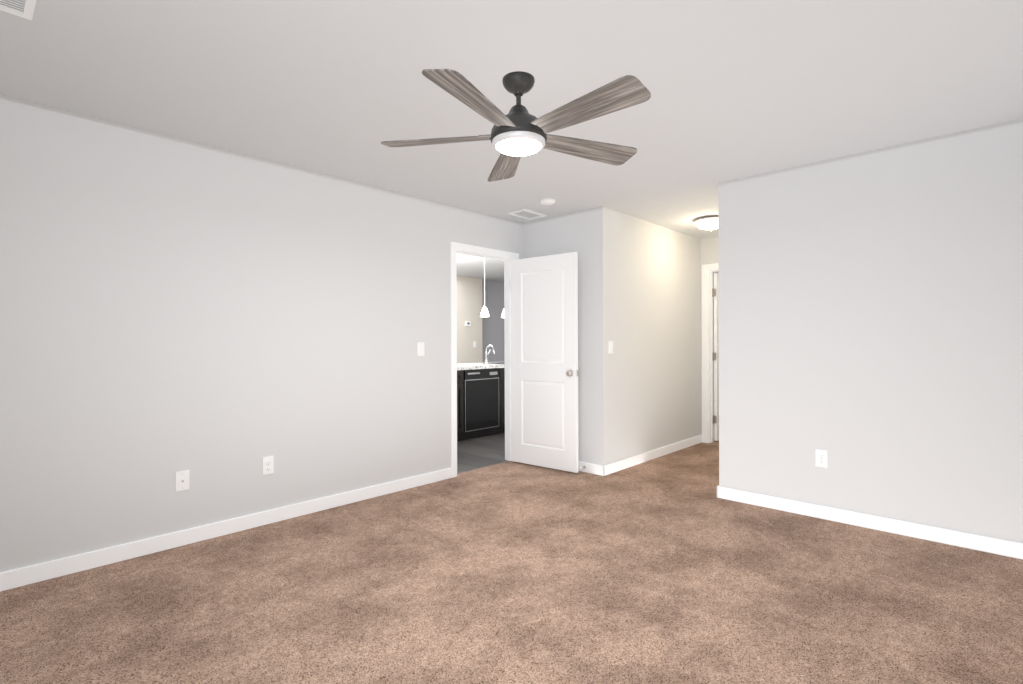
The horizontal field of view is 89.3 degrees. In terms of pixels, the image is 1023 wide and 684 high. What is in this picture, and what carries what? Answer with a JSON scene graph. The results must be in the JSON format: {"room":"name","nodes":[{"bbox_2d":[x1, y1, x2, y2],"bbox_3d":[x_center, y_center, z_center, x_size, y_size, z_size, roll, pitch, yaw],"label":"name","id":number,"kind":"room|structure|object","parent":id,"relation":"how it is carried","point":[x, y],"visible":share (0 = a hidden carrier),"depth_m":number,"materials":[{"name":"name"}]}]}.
{"room":"empty bedroom","nodes":[
{"label":"empty bedroom","id":0,"kind":"room"},
{"bbox_2d":[0,94,522,572],"bbox_3d":[-1.476,-0.002,3.735,0.120,2.440,4.564,0,0,43],"label":"wall","id":1,"kind":"structure","parent":0,"point":[218,322],"depth_m":3.17,"materials":[{"name":"white paint"}]},
{"bbox_2d":[175,470,188,491],"bbox_3d":[-1.972,0.834,3.104,0.016,0.117,0.072,0,0,43],"label":"jack","id":2,"kind":"object","parent":1,"relation":"attached to","point":[181,480],"visible":1,"depth_m":3.10,"materials":[{"name":"white plastic"}]},
{"bbox_2d":[0,468,451,591],"bbox_3d":[-1.711,1.174,3.383,0.015,0.090,3.425,0,0,43],"label":"baseboard","id":3,"kind":"structure","parent":1,"relation":"attached to","point":[20,577],"depth_m":3.14,"materials":[{"name":"white wood"}]},
{"bbox_2d":[262,456,273,474],"bbox_3d":[-1.632,0.829,3.472,0.010,0.117,0.072,0,0,43],"label":"electrical outlet","id":4,"kind":"object","parent":1,"relation":"attached to","point":[268,465],"visible":1,"depth_m":3.47,"materials":[{"name":"white plastic"}]},
{"bbox_2d":[417,342,423,355],"bbox_3d":[-0.768,0.061,4.393,0.012,0.117,0.072,0,0,43],"label":"light switch","id":5,"kind":"object","parent":1,"relation":"attached to","point":[420,348],"visible":1,"depth_m":4.38,"materials":[{"name":"white plastic"}]},
{"bbox_2d":[450,242,518,477],"bbox_3d":[-0.283,0.157,5.005,0.152,2.114,0.898,0,0,43],"label":"door frame","id":6,"kind":"structure","parent":1,"relation":"attached to","point":[506,257],"depth_m":4.96,"materials":[{"name":"white wood"}]},
{"bbox_2d":[511,252,578,472],"bbox_3d":[0.307,0.187,4.980,0.778,2.020,0.103,0,0,39],"label":"bedroom door","id":7,"kind":"structure","parent":1,"relation":"in","point":[544,295],"depth_m":4.95,"materials":[{"name":"white wood"}]},
{"bbox_2d":[457,276,481,363],"bbox_3d":[-1.234,-0.003,9.459,0.249,2.440,1.700,0,0,43],"label":"wall","id":8,"kind":"structure","parent":0,"point":[469,298],"depth_m":9.75,"materials":[{"name":"beige paint"}]},
{"bbox_2d":[465,321,470,325],"bbox_3d":[-0.814,-0.344,9.708,0.024,0.090,0.120,0,0,43],"label":"thermostat","id":9,"kind":"object","parent":8,"relation":"attached to","point":[467,323],"visible":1,"depth_m":9.69,"materials":[{"name":"white plastic"}]},
{"bbox_2d":[457,433,507,473],"bbox_3d":[-0.161,1.264,8.043,3.987,0.100,6.740,0,0,43],"label":"floor","id":10,"kind":"structure","parent":0,"point":[479,452],"depth_m":5.69,"materials":[{"name":"plastic"}]},
{"bbox_2d":[457,365,504,440],"bbox_3d":[-0.392,0.777,6.956,0.660,0.875,2.500,0,0,43],"label":"kitchen island","id":11,"kind":"object","parent":10,"relation":"on","point":[480,399],"depth_m":6.50,"materials":[{"name":"black wood"}]},
{"bbox_2d":[457,361,504,368],"bbox_3d":[-0.429,0.319,6.989,0.766,0.040,2.560,0,0,43],"label":"island countertop","id":12,"kind":"structure","parent":11,"relation":"on","point":[485,365],"depth_m":6.61,"materials":[{"name":"white stone"}]},
{"bbox_2d":[482,281,504,362],"bbox_3d":[-1.616,-0.001,9.323,0.120,2.440,6.620,0,0,43],"label":"wall","id":13,"kind":"structure","parent":0,"point":[493,329],"depth_m":10.57,"materials":[{"name":"grey paint"}]},
{"bbox_2d":[0,440,1022,683],"bbox_3d":[1.778,1.257,4.199,4.103,0.100,9.690,0,0,43],"label":"floor","id":14,"kind":"structure","parent":0,"point":[671,568],"depth_m":2.44,"materials":[{"name":"brown carpet"}]},
{"bbox_2d":[0,0,1022,282],"bbox_3d":[0.316,-1.288,5.564,8.090,0.120,9.690,0,0,43],"label":"ceiling","id":15,"kind":"structure","parent":0,"point":[346,88],"depth_m":2.43,"materials":[{"name":"white paint"}]},
{"bbox_2d":[0,0,35,19],"bbox_3d":[-1.796,-1.215,1.720,0.320,0.012,0.320,0,0,43],"label":"ceiling vent","id":16,"kind":"object","parent":15,"relation":"in","point":[23,8],"visible":0.98,"depth_m":1.88,"materials":[{"name":"white metal"}]},
{"bbox_2d":[480,258,488,316],"bbox_3d":[-0.365,-0.785,7.035,0.120,0.882,0.120,0,0,43],"label":"pendant light","id":17,"kind":"object","parent":15,"relation":"hanging from","point":[484,312],"visible":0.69,"depth_m":7.01,"materials":[{"name":"white glass"}]},
{"bbox_2d":[381,69,650,181],"bbox_3d":[0.060,-1.057,2.388,1.239,0.340,1.285,0,0,43],"label":"fan","id":18,"kind":"object","parent":15,"relation":"hanging from","point":[518,130],"visible":1,"depth_m":2.31,"materials":[{"name":"wood"}]},
{"bbox_2d":[508,209,545,219],"bbox_3d":[0.151,-1.222,4.957,0.210,0.012,0.320,0,0,43],"label":"ceiling vent","id":19,"kind":"object","parent":15,"relation":"in","point":[526,214],"visible":1,"depth_m":4.94,"materials":[{"name":"white metal"}]},
{"bbox_2d":[540,198,554,204],"bbox_3d":[0.312,-1.211,4.470,0.134,0.035,0.134,0,0,43],"label":"smoke detector","id":20,"kind":"object","parent":15,"relation":"attached to","point":[547,201],"visible":1,"depth_m":4.43,"materials":[{"name":"white plastic"}]},
{"bbox_2d":[694,216,717,230],"bbox_3d":[1.998,-1.172,5.185,0.320,0.124,0.320,0,0,43],"label":"hall ceiling light","id":21,"kind":"object","parent":15,"relation":"attached to","point":[709,223],"visible":0.75,"depth_m":5.10,"materials":[{"name":"white glass"}]},
{"bbox_2d":[523,206,717,465],"bbox_3d":[2.149,-0.015,6.887,1.090,2.440,5.016,0,0,43],"label":"wall","id":22,"kind":"structure","parent":0,"point":[639,306],"depth_m":5.10,"materials":[{"name":"white paint"}]},
{"bbox_2d":[579,461,599,474],"bbox_3d":[0.466,1.166,5.015,0.953,0.090,0.024,0,0,43],"label":"baseboard","id":23,"kind":"structure","parent":22,"relation":"attached to","point":[590,468],"depth_m":4.77,"materials":[{"name":"white wood"}]},
{"bbox_2d":[608,341,612,353],"bbox_3d":[0.917,0.050,4.770,0.012,0.117,0.072,0,0,43],"label":"light switch","id":24,"kind":"object","parent":22,"relation":"attached to","point":[610,347],"visible":1,"depth_m":4.76,"materials":[{"name":"white plastic"}]},
{"bbox_2d":[600,435,701,475],"bbox_3d":[1.559,1.163,5.447,0.015,0.090,2.131,0,0,43],"label":"baseboard","id":25,"kind":"structure","parent":22,"relation":"attached to","point":[611,468],"depth_m":5.24,"materials":[{"name":"white wood"}]},
{"bbox_2d":[700,237,717,434],"bbox_3d":[2.694,-0.016,5.921,1.027,2.440,0.120,0,0,43],"label":"wall","id":26,"kind":"structure","parent":0,"point":[708,250],"depth_m":6.19,"materials":[{"name":"white paint"}]},
{"bbox_2d":[702,263,717,442],"bbox_3d":[2.681,0.139,5.922,0.970,2.130,0.136,0,0,43],"label":"door frame","id":27,"kind":"structure","parent":26,"relation":"attached to","point":[708,270],"depth_m":6.18,"materials":[{"name":"white wood"}]},
{"bbox_2d":[713,273,718,440],"bbox_3d":[2.713,0.178,6.519,0.103,2.020,0.778,0,0,42],"label":"hall door","id":28,"kind":"structure","parent":26,"relation":"in","point":[716,355],"depth_m":6.24,"materials":[{"name":"white wood"}]},
{"bbox_2d":[718,118,1022,542],"bbox_3d":[3.104,-0.018,4.113,2.046,2.440,2.194,0,0,43],"label":"wall","id":29,"kind":"structure","parent":0,"point":[871,322],"depth_m":3.30,"materials":[{"name":"white paint"}]},
{"bbox_2d":[815,449,827,467],"bbox_3d":[2.115,0.796,3.532,0.072,0.117,0.010,0,0,43],"label":"electrical outlet","id":30,"kind":"object","parent":29,"relation":"attached to","point":[821,458],"visible":1,"depth_m":3.53,"materials":[{"name":"white plastic"}]},
{"bbox_2d":[717,485,1022,559],"bbox_3d":[2.299,1.160,3.358,1.890,0.090,0.015,0,0,43],"label":"baseboard","id":31,"kind":"structure","parent":29,"relation":"attached to","point":[1002,547],"depth_m":3.29,"materials":[{"name":"white wood"}]}
]}

